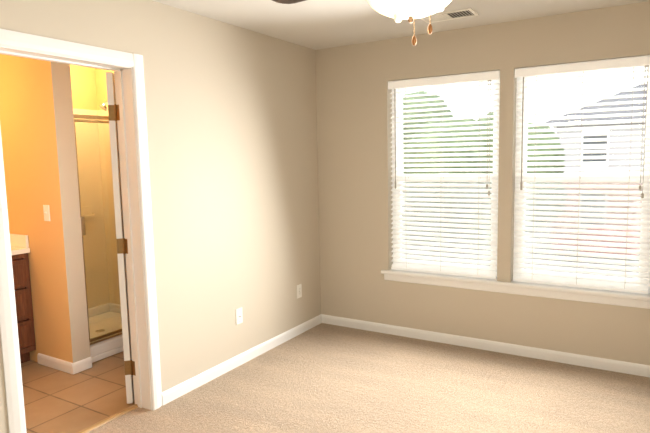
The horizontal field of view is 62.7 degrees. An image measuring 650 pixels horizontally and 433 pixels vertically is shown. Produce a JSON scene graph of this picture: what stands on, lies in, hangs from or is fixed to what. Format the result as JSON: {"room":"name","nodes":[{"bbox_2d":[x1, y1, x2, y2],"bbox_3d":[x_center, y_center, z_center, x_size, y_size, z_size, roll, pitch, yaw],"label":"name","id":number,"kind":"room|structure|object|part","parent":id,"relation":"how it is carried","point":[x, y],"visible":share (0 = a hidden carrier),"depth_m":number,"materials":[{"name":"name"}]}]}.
{"room":"empty bedroom","nodes":[
{"label":"empty bedroom","id":0,"kind":"room"},
{"bbox_2d":[0,54,89,362],"bbox_3d":[-2.243,-0.112,4.030,1.050,2.440,0.140,3,7,31],"label":"wall","id":1,"kind":"structure","parent":0,"point":[38,137],"depth_m":3.82,"materials":[{"name":"paint"}]},
{"bbox_2d":[43,205,49,220],"bbox_3d":[-1.985,-0.024,3.789,0.070,0.115,0.019,3,7,31],"label":"switch plate","id":2,"kind":"object","parent":1,"relation":"attached to","point":[46,209],"visible":1,"depth_m":3.79,"materials":[{"name":"white plastic"}]},
{"bbox_2d":[37,353,83,373],"bbox_3d":[-1.977,1.081,3.940,0.439,0.078,0.044,3,7,31],"label":"baseboard","id":3,"kind":"structure","parent":1,"relation":"attached to","point":[65,366],"depth_m":3.89,"materials":[{"name":"white wood"}]},
{"bbox_2d":[70,65,96,109],"bbox_3d":[-2.909,-0.101,4.061,0.120,2.440,2.940,3,7,31],"label":"wall","id":4,"kind":"structure","parent":0,"point":[83,85],"depth_m":4.96,"materials":[{"name":"paint"}]},
{"bbox_2d":[95,68,113,109],"bbox_3d":[-1.335,-0.209,4.748,1.850,2.440,0.120,3,7,31],"label":"wall","id":5,"kind":"structure","parent":0,"point":[101,85],"depth_m":5.03,"materials":[{"name":"paint"}]},
{"bbox_2d":[0,0,320,432],"bbox_3d":[-1.333,-0.001,2.834,0.150,2.440,4.670,3,7,31],"label":"wall","id":6,"kind":"structure","parent":0,"point":[231,115],"depth_m":3.65,"materials":[{"name":"paint"}]},
{"bbox_2d":[0,29,161,432],"bbox_3d":[-1.329,0.165,2.843,0.172,2.111,0.905,3,7,31],"label":"door frame","id":7,"kind":"structure","parent":6,"relation":"attached to","point":[9,334],"depth_m":3.08,"materials":[{"name":"white wood"}]},
{"bbox_2d":[106,72,135,403],"bbox_3d":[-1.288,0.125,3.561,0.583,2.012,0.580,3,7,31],"label":"door","id":8,"kind":"structure","parent":6,"relation":"in","point":[113,129],"depth_m":3.20,"materials":[{"name":"white wood"}]},
{"bbox_3d":[-1.212,0.164,3.196,0.073,1.646,0.032,3,7,31],"label":"door hinges","id":9,"kind":"part","parent":8,"relation":"part of","materials":[{"name":"gold metal"}]},
{"bbox_2d":[236,307,242,324],"bbox_3d":[-0.623,0.729,3.902,0.015,0.115,0.070,3,7,31],"label":"outlet","id":10,"kind":"object","parent":6,"relation":"attached to","point":[239,317],"visible":1,"depth_m":3.90,"materials":[{"name":"white plastic"}]},
{"bbox_2d":[162,314,320,404],"bbox_3d":[-0.523,1.034,4.091,0.014,0.078,1.870,3,7,31],"label":"baseboard","id":11,"kind":"structure","parent":6,"relation":"attached to","point":[184,387],"depth_m":3.86,"materials":[{"name":"white wood"}]},
{"bbox_2d":[297,284,301,298],"bbox_3d":[-0.219,0.641,4.570,0.008,0.115,0.070,3,7,31],"label":"duplex electrical outlet","id":12,"kind":"object","parent":6,"relation":"attached to","point":[299,290],"visible":1,"depth_m":4.57,"materials":[{"name":"white plastic"}]},
{"bbox_2d":[87,323,649,432],"bbox_3d":[0.278,1.326,2.082,3.715,0.100,4.550,3,7,31],"label":"floor","id":13,"kind":"structure","parent":0,"point":[324,378],"depth_m":3.37,"materials":[{"name":"beige carpet"}]},
{"bbox_2d":[152,0,649,49],"bbox_3d":[-0.570,-1.237,2.312,5.840,0.100,4.830,3,7,31],"label":"ceiling","id":14,"kind":"structure","parent":0,"point":[317,24],"depth_m":3.57,"materials":[{"name":"paint"}]},
{"bbox_2d":[272,0,451,45],"bbox_3d":[0.265,-0.860,1.868,1.172,0.587,1.202,3,7,31],"label":"ceiling fan","id":15,"kind":"object","parent":14,"relation":"hanging from","point":[400,10],"visible":1,"depth_m":1.80,"materials":[{"name":"white glass"}]},
{"bbox_3d":[0.297,-0.745,1.849,0.312,0.102,0.312,3,7,31],"label":"lamp shade","id":16,"kind":"part","parent":15,"relation":"part of","materials":[{"name":"white glass"}]},
{"bbox_2d":[420,8,478,22],"bbox_3d":[0.833,-1.351,3.597,0.360,0.008,0.190,3,7,31],"label":"ceiling vent","id":17,"kind":"object","parent":14,"relation":"in","point":[456,14],"visible":0.88,"depth_m":3.59,"materials":[{"name":"white metal"}]},
{"bbox_2d":[315,1,649,364],"bbox_3d":[1.509,-0.178,3.922,3.870,2.440,0.160,3,7,31],"label":"wall","id":18,"kind":"structure","parent":0,"point":[354,116],"depth_m":4.19,"materials":[{"name":"paint"}]},
{"bbox_2d":[388,70,499,278],"bbox_3d":[0.944,-0.300,4.250,0.891,1.591,0.153,3,7,31],"label":"window blind","id":19,"kind":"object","parent":18,"relation":"in","point":[463,81],"depth_m":4.21,"materials":[{"name":"plastic"}]},
{"bbox_2d":[394,89,395,188],"bbox_3d":[0.574,-0.636,4.354,0.014,0.815,0.018,0,6,10],"label":"blind cord","id":20,"kind":"object","parent":19,"relation":"attached to","point":[394,89],"depth_m":4.34,"materials":[{"name":"white plastic"}]},
{"bbox_2d":[405,88,405,156],"bbox_3d":[0.659,-0.311,4.355,0.002,1.494,0.002,3,7,31],"label":"blind cord","id":21,"kind":"object","parent":19,"relation":"attached to","point":[405,88],"depth_m":4.31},
{"bbox_2d":[443,84,443,148],"bbox_3d":[0.942,-0.305,4.246,0.002,1.494,0.002,3,7,31],"label":"blind cord","id":22,"kind":"object","parent":19,"relation":"attached to","point":[443,142],"depth_m":4.19,"materials":[{"name":"white fabric"}]},
{"bbox_2d":[402,182,491,265],"bbox_3d":[0.985,0.051,4.345,0.807,0.750,0.002,3,7,31],"label":"screen","id":23,"kind":"object","parent":19,"relation":"attached to","point":[448,217],"depth_m":4.32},
{"bbox_2d":[478,97,481,234],"bbox_3d":[1.168,-0.288,4.048,0.002,1.494,0.002,3,7,31],"label":"blind cord","id":24,"kind":"object","parent":19,"relation":"attached to","point":[481,97],"depth_m":4.03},
{"bbox_2d":[486,80,490,195],"bbox_3d":[1.218,-0.584,3.966,0.033,0.860,0.019,3,7,31],"label":"blind cord","id":25,"kind":"object","parent":19,"relation":"attached to","point":[487,80],"depth_m":3.97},
{"bbox_2d":[321,314,649,376],"bbox_3d":[1.490,1.005,3.975,3.575,0.078,0.014,3,7,31],"label":"baseboard","id":26,"kind":"structure","parent":18,"relation":"attached to","point":[526,351],"depth_m":4.07,"materials":[{"name":"white wood"}]},
{"bbox_2d":[381,269,649,308],"bbox_3d":[1.357,0.530,4.036,1.997,0.086,0.121,3,7,31],"label":"window sill","id":27,"kind":"structure","parent":18,"relation":"attached to","point":[626,299],"depth_m":3.92,"materials":[{"name":"white wood"}]},
{"bbox_2d":[513,55,649,293],"bbox_3d":[1.792,-0.262,3.737,0.891,1.591,0.153,3,7,31],"label":"window blind","id":28,"kind":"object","parent":18,"relation":"in","point":[641,284],"depth_m":3.70,"materials":[{"name":"plastic"}]},
{"bbox_2d":[520,77,523,189],"bbox_3d":[1.422,-0.598,3.841,0.014,0.815,0.018,0,6,10],"label":"blind cord","id":29,"kind":"object","parent":28,"relation":"attached to","point":[521,182],"depth_m":3.84,"materials":[{"name":"white plastic"}]},
{"bbox_2d":[532,76,537,274],"bbox_3d":[1.508,-0.273,3.842,0.002,1.494,0.002,3,7,31],"label":"blind cord","id":30,"kind":"object","parent":28,"relation":"attached to","point":[536,76],"depth_m":3.85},
{"bbox_2d":[576,78,583,284],"bbox_3d":[1.762,-0.261,3.688,0.002,1.494,0.002,3,7,31],"label":"blind cord","id":31,"kind":"object","parent":28,"relation":"attached to","point":[583,78],"depth_m":3.69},
{"bbox_2d":[524,182,642,278],"bbox_3d":[1.833,0.089,3.832,0.807,0.750,0.002,3,7,31],"label":"screen","id":32,"kind":"object","parent":28,"relation":"attached to","point":[584,223],"depth_m":3.81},
{"bbox_2d":[624,69,633,288],"bbox_3d":[2.016,-0.250,3.534,0.002,1.494,0.002,3,7,31],"label":"blind cord","id":33,"kind":"object","parent":28,"relation":"attached to","point":[633,69],"depth_m":3.53,"materials":[{"name":"white fabric"}]},
{"bbox_2d":[639,65,648,197],"bbox_3d":[2.066,-0.546,3.453,0.033,0.860,0.019,3,7,31],"label":"blind cord","id":34,"kind":"object","parent":28,"relation":"attached to","point":[640,186],"depth_m":3.46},
{"label":"outside","id":35,"kind":"structure","parent":0,"visible":0},
{"bbox_2d":[402,222,638,278],"bbox_3d":[38.762,-1.581,49.497,140.000,0.230,115.450,3,7,31],"label":"lawn","id":36,"kind":"structure","parent":35,"point":[528,258],"depth_m":23.17,"materials":[{"name":"green plant"}]},
{"bbox_2d":[402,147,409,211],"bbox_3d":[0.889,0.162,15.417,4.147,5.234,4.144,3,7,31],"label":"tree","id":37,"kind":"object","parent":36,"relation":"on","point":[405,168],"depth_m":13.95,"materials":[{"name":"green plant"}]},
{"bbox_2d":[403,91,452,254],"bbox_3d":[2.519,-0.620,16.796,3.938,6.421,4.080,3,7,31],"label":"tree","id":38,"kind":"object","parent":36,"relation":"on","point":[424,112],"depth_m":15.33,"materials":[{"name":"green plant"}]},
{"bbox_2d":[402,117,492,262],"bbox_3d":[3.586,0.014,14.902,3.708,5.528,3.572,3,7,31],"label":"tree","id":39,"kind":"object","parent":36,"relation":"on","point":[457,136],"depth_m":13.59,"materials":[{"name":"green plant"}]},
{"bbox_2d":[455,149,562,245],"bbox_3d":[4.859,0.269,14.812,3.218,4.989,3.010,3,7,31],"label":"tree","id":40,"kind":"object","parent":36,"relation":"on","point":[528,161],"depth_m":13.73,"materials":[{"name":"green plant"}]},
{"bbox_2d":[477,112,565,206],"bbox_3d":[5.426,-0.304,16.341,3.650,5.773,4.122,3,7,31],"label":"tree","id":41,"kind":"object","parent":36,"relation":"on","point":[539,144],"depth_m":15.44,"materials":[{"name":"green plant"}]},
{"bbox_2d":[551,182,641,238],"bbox_3d":[28.892,-0.145,21.213,35.500,3.497,10.000,3,7,31],"label":"brick","id":42,"kind":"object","parent":36,"relation":"on","point":[607,206],"depth_m":24.86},
{"bbox_2d":[581,132,606,228],"bbox_3d":[24.953,-1.105,17.630,29.800,4.550,0.070,3,7,31],"label":"building windows","id":43,"kind":"structure","parent":42,"relation":"attached to","point":[593,154],"depth_m":24.96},
{"bbox_2d":[557,122,644,171],"bbox_3d":[28.835,-3.102,20.900,35.500,2.450,9.980,3,7,31],"label":"siding","id":44,"kind":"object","parent":42,"relation":"on","point":[610,142],"depth_m":24.51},
{"bbox_2d":[545,84,646,122],"bbox_3d":[28.777,-5.635,20.616,36.400,2.650,10.900,3,7,31],"label":"building roof","id":45,"kind":"structure","parent":44,"relation":"on","point":[612,106],"depth_m":25.19,"materials":[{"name":"grey"}]},
{"bbox_2d":[549,122,643,229],"bbox_3d":[26.193,-1.238,16.673,36.100,5.150,0.320,3,7,31],"label":"trim","id":46,"kind":"object","parent":44,"relation":"attached to","point":[608,136],"depth_m":24.83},
{"bbox_2d":[553,224,639,256],"bbox_3d":[11.900,1.132,22.321,4.200,1.414,1.720,3,7,31],"label":"car","id":47,"kind":"object","parent":36,"relation":"on","point":[604,241],"depth_m":21.69,"materials":[{"name":"paint"}]},
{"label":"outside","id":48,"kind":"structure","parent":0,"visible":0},
{"bbox_2d":[21,351,134,432],"bbox_3d":[-2.025,1.202,3.680,1.885,0.096,2.700,3,7,31],"label":"floor","id":49,"kind":"structure","parent":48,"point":[57,401],"depth_m":3.48,"materials":[{"name":"tile"}]},
{"bbox_2d":[10,233,35,362],"bbox_3d":[-2.749,0.666,3.637,0.645,1.000,1.207,3,7,31],"label":"bathroom vanity","id":50,"kind":"object","parent":49,"relation":"on","point":[20,248],"visible":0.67,"depth_m":3.95,"materials":[{"name":"brown wood"}]},
{"bbox_2d":[73,100,123,362],"bbox_3d":[-1.974,-0.014,4.526,0.997,2.128,0.954,3,7,31],"label":"shower","id":51,"kind":"object","parent":49,"relation":"on","point":[95,177],"visible":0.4,"depth_m":5.02,"materials":[{"name":"clear glass"}]}
]}

